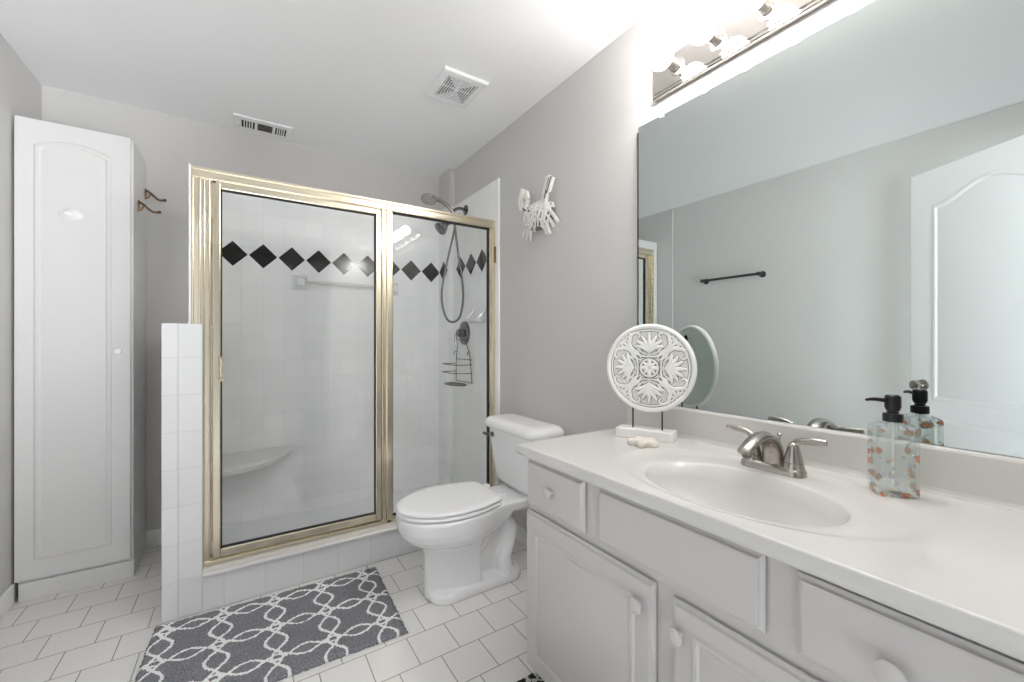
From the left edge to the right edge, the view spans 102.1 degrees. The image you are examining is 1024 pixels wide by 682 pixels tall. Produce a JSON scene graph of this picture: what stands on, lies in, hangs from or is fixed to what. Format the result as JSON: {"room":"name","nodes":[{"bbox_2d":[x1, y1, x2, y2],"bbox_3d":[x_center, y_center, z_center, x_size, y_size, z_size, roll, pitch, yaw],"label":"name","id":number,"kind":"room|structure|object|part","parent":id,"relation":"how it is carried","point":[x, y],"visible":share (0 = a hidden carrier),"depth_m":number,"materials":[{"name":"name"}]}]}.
{"room":"bathroom","nodes":[
{"label":"bathroom","id":0,"kind":"room"},
{"bbox_2d":[0,33,41,599],"bbox_3d":[-1.557,-0.070,0.718,0.130,2.440,3.180,0,0,-33],"label":"wall","id":1,"kind":"structure","parent":0,"point":[20,91],"depth_m":1.79,"materials":[{"name":"grey paint"}]},
{"bbox_2d":[0,584,13,619],"bbox_3d":[-1.610,1.105,0.922,0.023,0.090,2.100,0,0,-33],"label":"baseboard","id":2,"kind":"structure","parent":1,"relation":"attached to","point":[7,597],"depth_m":1.75,"materials":[{"name":"white paint"}]},
{"bbox_2d":[178,323,211,617],"bbox_3d":[-1.601,0.538,2.079,0.131,1.224,0.850,0,0,-33],"label":"wall","id":3,"kind":"structure","parent":0,"point":[190,336],"depth_m":1.74,"materials":[{"name":"tile"}]},
{"bbox_2d":[161,323,177,623],"bbox_3d":[-1.403,0.538,1.698,0.052,1.224,0.004,0,0,-33],"label":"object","id":4,"kind":"structure","parent":3,"relation":"attached to","point":[169,331],"depth_m":1.70,"materials":[{"name":"tile"}]},
{"bbox_2d":[42,85,438,529],"bbox_3d":[-1.536,-0.070,2.692,2.315,2.440,0.131,0,0,-33],"label":"wall","id":5,"kind":"structure","parent":0,"point":[298,365],"depth_m":2.69,"materials":[{"name":"tile"}]},
{"bbox_2d":[146,528,160,547],"bbox_3d":[-1.957,1.101,2.346,0.176,0.098,0.013,0,0,-33],"label":"baseboard","id":6,"kind":"structure","parent":5,"relation":"attached to","point":[153,536],"depth_m":2.31,"materials":[{"name":"white paint"}]},
{"bbox_2d":[211,445,292,478],"bbox_3d":[-1.486,0.733,2.401,0.412,0.115,0.412,0,0,-33],"label":"seat","id":7,"kind":"object","parent":5,"relation":"attached to","point":[233,463],"visible":0.88,"depth_m":2.38,"materials":[{"name":"stone"}]},
{"bbox_2d":[292,275,397,295],"bbox_3d":[-1.119,-0.380,2.846,0.698,0.092,0.066,0,0,-33],"label":"towel bar","id":8,"kind":"object","parent":5,"relation":"attached to","point":[298,282],"visible":0.71,"depth_m":2.72,"materials":[{"name":"ceramic"}]},
{"bbox_3d":[-1.373,-0.380,2.681,0.092,0.092,0.066,0,0,-33],"label":"post","id":9,"kind":"part","parent":8,"relation":"part of","materials":[{"name":"white ceramic"}]},
{"bbox_3d":[-0.865,-0.380,3.011,0.092,0.092,0.066,0,0,-33],"label":"post","id":10,"kind":"part","parent":8,"relation":"part of","materials":[{"name":"white ceramic"}]},
{"bbox_2d":[0,483,532,681],"bbox_3d":[-0.623,1.173,1.396,2.435,0.115,3.300,0,0,-33],"label":"floor","id":11,"kind":"structure","parent":0,"point":[102,632],"depth_m":1.65,"materials":[{"name":"tile"}]},
{"bbox_2d":[14,115,166,601],"bbox_3d":[-2.054,0.081,2.062,0.481,2.139,0.376,0,0,-33],"label":"linen cabinet","id":12,"kind":"object","parent":11,"relation":"on","point":[80,195],"visible":1,"depth_m":1.91,"materials":[{"name":"white paint"}]},
{"bbox_3d":[-2.018,0.032,1.907,0.257,1.887,0.008,0,0,-33],"label":"raised panel","id":13,"kind":"part","parent":12,"relation":"part of","materials":[{"name":"white paint"}]},
{"bbox_3d":[-1.886,0.048,1.980,0.033,0.033,0.028,0,0,-33],"label":"knob","id":14,"kind":"part","parent":12,"relation":"part of","materials":[{"name":"white plastic"}]},
{"bbox_2d":[135,567,408,681],"bbox_3d":[-0.918,1.141,1.641,0.866,0.016,0.554,0,0,-31],"label":"bath rug","id":15,"kind":"object","parent":11,"relation":"on","point":[279,636],"visible":1,"depth_m":1.61,"materials":[{"name":"grey fabric"}]},
{"bbox_2d":[396,413,564,605],"bbox_3d":[-0.174,0.778,1.992,0.766,0.743,0.504,0,0,-33],"label":"toilet","id":16,"kind":"object","parent":11,"relation":"on","point":[465,532],"visible":0.97,"depth_m":1.89,"materials":[{"name":"white ceramic"}]},
{"bbox_3d":[-0.301,0.750,1.909,0.462,0.018,0.360,0,0,-33],"label":"seat","id":17,"kind":"part","parent":16,"relation":"part of","materials":[{"name":"white plastic"}]},
{"bbox_3d":[-0.301,0.729,1.909,0.462,0.021,0.360,0,0,-33],"label":"lid","id":18,"kind":"part","parent":16,"relation":"part of","materials":[{"name":"white plastic"}]},
{"bbox_3d":[-0.182,0.956,1.987,0.742,0.388,0.370,0,0,-33],"label":"bowl","id":19,"kind":"part","parent":16,"relation":"part of","materials":[{"name":"white ceramic"}]},
{"bbox_3d":[-0.124,0.498,2.221,0.075,0.030,0.033,0,0,16],"label":"flush lever","id":20,"kind":"part","parent":16,"relation":"part of","materials":[{"name":"silver metal"}]},
{"bbox_3d":[0.060,0.612,2.144,0.200,0.300,0.448,0,0,-33],"label":"tank","id":21,"kind":"part","parent":16,"relation":"part of","materials":[{"name":"white ceramic"}]},
{"bbox_3d":[0.053,0.434,2.139,0.226,0.054,0.504,0,0,-33],"label":"tank lid","id":22,"kind":"part","parent":16,"relation":"part of","materials":[{"name":"white ceramic"}]},
{"bbox_2d":[517,673,543,681],"bbox_3d":[0.036,1.141,1.049,0.526,0.016,0.606,0,0,-33],"label":"bath mat","id":23,"kind":"object","parent":11,"relation":"on","point":[530,678],"visible":0.62,"depth_m":1.39,"materials":[{"name":"black fabric"}]},
{"bbox_2d":[527,458,1023,681],"bbox_3d":[0.562,0.765,1.050,0.553,0.770,1.149,0,0,-33],"label":"vanity cabinet","id":24,"kind":"object","parent":11,"relation":"on","point":[620,589],"visible":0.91,"depth_m":0.89,"materials":[{"name":"white paint"}]},
{"bbox_3d":[0.109,0.466,1.263,0.026,0.034,0.034,0,0,-33],"label":"knob","id":25,"kind":"part","parent":24,"relation":"part of","materials":[{"name":"white paint"}]},
{"bbox_3d":[0.129,0.466,1.273,0.020,0.148,0.273,0,0,-33],"label":"drawer","id":26,"kind":"part","parent":24,"relation":"part of","materials":[{"name":"white paint"}]},
{"bbox_3d":[0.181,0.821,1.169,0.006,0.414,0.411,0,0,-33],"label":"raised panel","id":27,"kind":"part","parent":24,"relation":"part of","materials":[{"name":"white paint"}]},
{"bbox_3d":[0.192,0.820,1.176,0.020,0.516,0.515,0,0,-33],"label":"door","id":28,"kind":"part","parent":24,"relation":"part of","materials":[{"name":"white paint"}]},
{"bbox_3d":[0.294,0.624,0.979,0.026,0.038,0.038,0,0,-33],"label":"knob","id":29,"kind":"part","parent":24,"relation":"part of","materials":[{"name":"white paint"}]},
{"bbox_3d":[0.352,0.632,0.889,0.026,0.038,0.038,0,0,-33],"label":"knob","id":30,"kind":"part","parent":24,"relation":"part of","materials":[{"name":"white paint"}]},
{"bbox_3d":[0.349,0.465,0.935,0.020,0.146,0.420,0,0,-33],"label":"false drawer","id":31,"kind":"part","parent":24,"relation":"part of","materials":[{"name":"white paint"}]},
{"bbox_3d":[0.488,0.821,0.697,0.006,0.414,0.413,0,0,-33],"label":"raised panel","id":32,"kind":"part","parent":24,"relation":"part of","materials":[{"name":"white paint"}]},
{"bbox_3d":[0.499,0.823,0.704,0.020,0.510,0.517,0,0,-33],"label":"door","id":33,"kind":"part","parent":24,"relation":"part of","materials":[{"name":"white paint"}]},
{"bbox_2d":[516,404,1023,660],"bbox_3d":[0.572,0.364,1.053,0.562,0.250,1.184,0,0,-33],"label":"countertop","id":34,"kind":"structure","parent":24,"relation":"on","point":[950,557],"depth_m":0.88,"materials":[{"name":"stone"}]},
{"bbox_2d":[627,436,658,447],"bbox_3d":[0.438,0.334,1.371,0.100,0.023,0.100,0,0,-33],"label":"flower ornament","id":35,"kind":"object","parent":34,"relation":"on","point":[640,442],"visible":1,"depth_m":1.35,"materials":[{"name":"plastic"}]},
{"bbox_2d":[607,324,696,442],"bbox_3d":[0.488,0.142,1.467,0.312,0.406,0.070,0,0,32],"label":"decorative sculpture","id":36,"kind":"object","parent":34,"relation":"on","point":[651,367],"visible":1,"depth_m":1.45,"materials":[{"name":"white wood"}]},
{"bbox_3d":[0.438,0.271,1.499,0.006,0.083,0.005,0,0,32],"label":"rod","id":37,"kind":"part","parent":36,"relation":"part of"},
{"bbox_3d":[0.524,0.271,1.444,0.006,0.083,0.005,0,0,32],"label":"rod","id":38,"kind":"part","parent":36,"relation":"part of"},
{"bbox_2d":[726,424,827,478],"bbox_3d":[0.684,0.295,1.127,0.207,0.111,0.204,0,0,4],"label":"sink faucet","id":39,"kind":"object","parent":34,"relation":"on","point":[772,458],"visible":1,"depth_m":1.08,"materials":[{"name":"silver metal"}]},
{"bbox_3d":[0.664,0.275,1.191,0.015,0.059,0.092,0,0,-33],"label":"lever","id":40,"kind":"part","parent":39,"relation":"part of","materials":[{"name":"silver metal"}]},
{"bbox_3d":[0.680,0.302,1.168,0.054,0.076,0.054,0,0,-33],"label":"handle","id":41,"kind":"part","parent":39,"relation":"part of","materials":[{"name":"silver metal"}]},
{"bbox_3d":[0.657,0.289,1.092,0.185,0.100,0.062,0,0,-33],"label":"spout","id":42,"kind":"part","parent":39,"relation":"part of","materials":[{"name":"silver metal"}]},
{"bbox_3d":[0.735,0.302,1.082,0.054,0.076,0.054,0,0,-33],"label":"handle","id":43,"kind":"part","parent":39,"relation":"part of","materials":[{"name":"silver metal"}]},
{"bbox_3d":[0.751,0.275,1.058,0.015,0.059,0.092,0,0,-33],"label":"lever","id":44,"kind":"part","parent":39,"relation":"part of","materials":[{"name":"silver metal"}]},
{"bbox_2d":[865,394,919,498],"bbox_3d":[0.850,0.233,0.935,0.090,0.224,0.054,0,0,14],"label":"soap dispenser","id":45,"kind":"object","parent":34,"relation":"on","point":[892,402],"visible":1,"depth_m":0.93,"materials":[{"name":"clear glass"}]},
{"bbox_3d":[0.544,0.477,0.594,0.026,0.040,0.039,0,0,-33],"label":"knob","id":46,"kind":"part","parent":24,"relation":"part of","materials":[{"name":"white paint"}]},
{"bbox_3d":[0.574,0.468,0.588,0.020,0.142,0.301,0,0,-33],"label":"drawer","id":47,"kind":"part","parent":24,"relation":"part of","materials":[{"name":"white paint"}]},
{"bbox_2d":[0,0,662,176],"bbox_3d":[-0.623,-1.330,1.396,2.435,0.080,3.300,0,0,-33],"label":"ceiling","id":48,"kind":"structure","parent":0,"point":[352,78],"depth_m":1.87,"materials":[{"name":"paint"}]},
{"bbox_2d":[233,113,291,140],"bbox_3d":[-1.503,-1.284,2.500,0.298,0.013,0.186,0,0,-33],"label":"ceiling vent","id":49,"kind":"object","parent":48,"relation":"in","point":[240,122],"visible":1,"depth_m":2.49,"materials":[{"name":"white plastic"}]},
{"bbox_2d":[425,65,488,108],"bbox_3d":[-0.285,-1.282,2.110,0.234,0.017,0.260,0,0,-33],"label":"exhaust fan","id":50,"kind":"object","parent":48,"relation":"attached to","point":[452,86],"visible":1,"depth_m":2.09,"materials":[{"name":"white plastic"}]},
{"bbox_2d":[439,0,1019,529],"bbox_3d":[0.326,-0.070,2.012,0.172,2.440,3.300,0,0,-33],"label":"wall","id":51,"kind":"structure","parent":0,"point":[567,294],"depth_m":2.06,"materials":[{"name":"grey paint"}]},
{"bbox_2d":[202,521,397,577],"bbox_3d":[-0.736,0.989,2.216,1.470,0.022,0.172,0,0,-33],"label":"trim","id":52,"kind":"structure","parent":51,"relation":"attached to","point":[235,564],"depth_m":1.95,"materials":[{"name":"stone"}]},
{"bbox_2d":[189,163,495,566],"bbox_3d":[-0.947,0.112,2.496,1.519,1.733,0.838,0,0,-33],"label":"shower door frame","id":53,"kind":"structure","parent":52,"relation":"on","point":[205,219],"depth_m":1.97,"materials":[{"name":"gold metal"}]},
{"bbox_3d":[-1.368,-0.388,1.802,0.042,0.630,0.054,0,0,-33],"label":"corner post","id":54,"kind":"part","parent":53,"relation":"part of","materials":[{"name":"gold metal"}]},
{"bbox_3d":[-1.587,-0.414,2.137,0.040,0.682,0.743,0,0,-33],"label":"return frame","id":55,"kind":"part","parent":53,"relation":"part of","materials":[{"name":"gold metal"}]},
{"bbox_3d":[-1.275,0.123,1.805,0.022,0.108,0.036,0,0,-33],"label":"pull handle","id":56,"kind":"part","parent":53,"relation":"part of","materials":[{"name":"gold metal"}]},
{"bbox_3d":[-1.008,0.124,2.017,0.732,1.649,0.030,0,0,-33],"label":"door frame","id":57,"kind":"part","parent":53,"relation":"part of","materials":[{"name":"gold metal"}]},
{"bbox_2d":[442,339,471,385],"bbox_3d":[-0.396,0.147,2.901,0.135,0.317,0.262,0,0,-33],"label":"shower caddy","id":58,"kind":"object","parent":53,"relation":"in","point":[456,365],"visible":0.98,"depth_m":2.89,"materials":[{"name":"silver metal"}]},
{"bbox_2d":[444,382,466,385],"bbox_3d":[-0.398,0.302,2.899,0.130,0.007,0.256,0,0,-33],"label":"tray","id":59,"kind":"object","parent":58,"relation":"on","point":[446,383],"depth_m":2.90,"materials":[{"name":"silver metal"}]},
{"bbox_3d":[-0.394,0.220,2.902,0.125,0.006,0.262,0,0,-33],"label":"rail","id":60,"kind":"part","parent":58,"relation":"part of","materials":[{"name":"silver metal"}]},
{"bbox_3d":[-0.394,0.163,2.902,0.125,0.006,0.262,0,0,-33],"label":"rail","id":61,"kind":"part","parent":58,"relation":"part of","materials":[{"name":"silver metal"}]},
{"bbox_3d":[-0.347,0.140,2.932,0.020,0.302,0.258,0,0,-33],"label":"hanger frame","id":62,"kind":"part","parent":58,"relation":"part of","materials":[{"name":"silver metal"}]},
{"bbox_2d":[202,529,420,610],"bbox_3d":[-0.736,1.075,2.217,1.470,0.150,0.140,0,0,-33],"label":"shower curb","id":63,"kind":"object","parent":51,"relation":"attached to","point":[222,589],"depth_m":1.96,"materials":[{"name":"tile"}]},
{"bbox_2d":[421,193,467,322],"bbox_3d":[-0.462,-0.551,2.836,0.334,0.856,0.108,0,0,-33],"label":"shower fixture","id":64,"kind":"object","parent":51,"relation":"attached to","point":[427,198],"visible":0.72,"depth_m":2.85,"materials":[{"name":"silver metal"}]},
{"bbox_3d":[-0.385,-0.893,2.898,0.122,0.100,0.021,0,0,-33],"label":"arm","id":65,"kind":"part","parent":64,"relation":"part of","materials":[{"name":"silver metal"}]},
{"bbox_2d":[454,321,469,344],"bbox_3d":[-0.374,-0.057,2.929,0.087,0.170,0.170,0,0,-33],"label":"shower valve","id":66,"kind":"object","parent":51,"relation":"attached to","point":[463,332],"visible":1,"depth_m":2.91,"materials":[{"name":"silver metal"}]},
{"bbox_2d":[465,303,485,323],"bbox_3d":[-0.241,-0.184,2.726,0.086,0.132,0.181,0,0,-33],"label":"soap dish","id":67,"kind":"object","parent":51,"relation":"attached to","point":[479,310],"visible":0.9,"depth_m":2.72,"materials":[{"name":"white ceramic"}]},
{"bbox_2d":[465,318,484,323],"bbox_3d":[-0.245,-0.133,2.724,0.078,0.030,0.164,0,0,-33],"label":"tray","id":68,"kind":"object","parent":67,"relation":"on","point":[471,320],"depth_m":2.67,"materials":[{"name":"white ceramic"}]},
{"bbox_3d":[-0.209,-0.188,2.747,0.008,0.125,0.165,0,0,-33],"label":"plate","id":69,"kind":"part","parent":67,"relation":"part of","materials":[{"name":"white ceramic"}]},
{"bbox_2d":[516,524,526,546],"bbox_3d":[0.198,1.105,2.135,0.013,0.090,1.015,0,0,-33],"label":"baseboard","id":70,"kind":"structure","parent":51,"relation":"attached to","point":[521,536],"depth_m":2.34,"materials":[{"name":"white paint"}]},
{"bbox_2d":[518,175,559,240],"bbox_3d":[0.133,-0.692,2.180,0.070,0.294,0.326,0,0,-33],"label":"wall decor","id":71,"kind":"object","parent":51,"relation":"attached to","point":[540,214],"visible":1,"depth_m":2.14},
{"bbox_3d":[0.103,-0.575,2.255,0.015,0.059,0.048,0,0,-5],"label":"leg","id":72,"kind":"part","parent":71,"relation":"part of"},
{"bbox_3d":[0.166,-0.718,2.118,0.025,0.082,0.075,0,0,-15],"label":"claw arm","id":73,"kind":"part","parent":71,"relation":"part of"},
{"bbox_3d":[0.168,-0.590,2.144,0.042,0.077,0.017,0,0,12],"label":"leg","id":74,"kind":"part","parent":71,"relation":"part of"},
{"bbox_3d":[0.181,-0.593,2.125,0.049,0.091,0.016,0,0,24],"label":"leg","id":75,"kind":"part","parent":71,"relation":"part of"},
{"bbox_3d":[0.195,-0.614,2.103,0.057,0.080,0.015,0,0,32],"label":"leg","id":76,"kind":"part","parent":71,"relation":"part of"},
{"bbox_3d":[0.210,-0.630,2.079,0.064,0.080,0.014,0,0,36],"label":"leg","id":77,"kind":"part","parent":71,"relation":"part of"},
{"bbox_2d":[647,0,832,101],"bbox_3d":[0.754,-0.983,1.132,0.170,0.129,0.988,0,0,-33],"label":"vanity light","id":78,"kind":"object","parent":51,"relation":"attached to","point":[711,45],"visible":1,"depth_m":1.31,"materials":[{"name":"white glass"}]},
{"bbox_2d":[647,41,684,75],"bbox_3d":[0.534,-0.982,1.444,0.140,0.086,0.086,0,0,-33],"label":"bulb","id":79,"kind":"object","parent":78,"relation":"attached to","point":[660,56],"depth_m":1.42,"materials":[{"name":"white glass"}]},
{"bbox_2d":[686,11,726,50],"bbox_3d":[0.617,-0.982,1.316,0.140,0.086,0.086,0,0,-33],"label":"bulb","id":80,"kind":"object","parent":78,"relation":"attached to","point":[702,28],"depth_m":1.29,"materials":[{"name":"white glass"}]},
{"bbox_2d":[734,0,778,20],"bbox_3d":[0.700,-0.982,1.188,0.140,0.086,0.086,0,0,-33],"label":"bulb","id":81,"kind":"object","parent":78,"relation":"attached to","point":[757,10],"depth_m":1.20,"materials":[{"name":"white glass"}]},
{"bbox_2d":[627,404,1023,512],"bbox_3d":[0.798,0.292,1.200,0.024,0.106,1.183,0,0,-33],"label":"backsplash","id":82,"kind":"structure","parent":51,"relation":"attached to","point":[995,480],"depth_m":1.02,"materials":[{"name":"stone"}]},
{"bbox_2d":[637,0,1023,457],"bbox_3d":[0.815,-0.315,1.185,0.012,1.106,1.140,0,0,-33],"label":"wall mirror","id":83,"kind":"object","parent":51,"relation":"attached to","point":[835,223],"visible":0.97,"depth_m":1.06,"materials":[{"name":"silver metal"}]}
]}

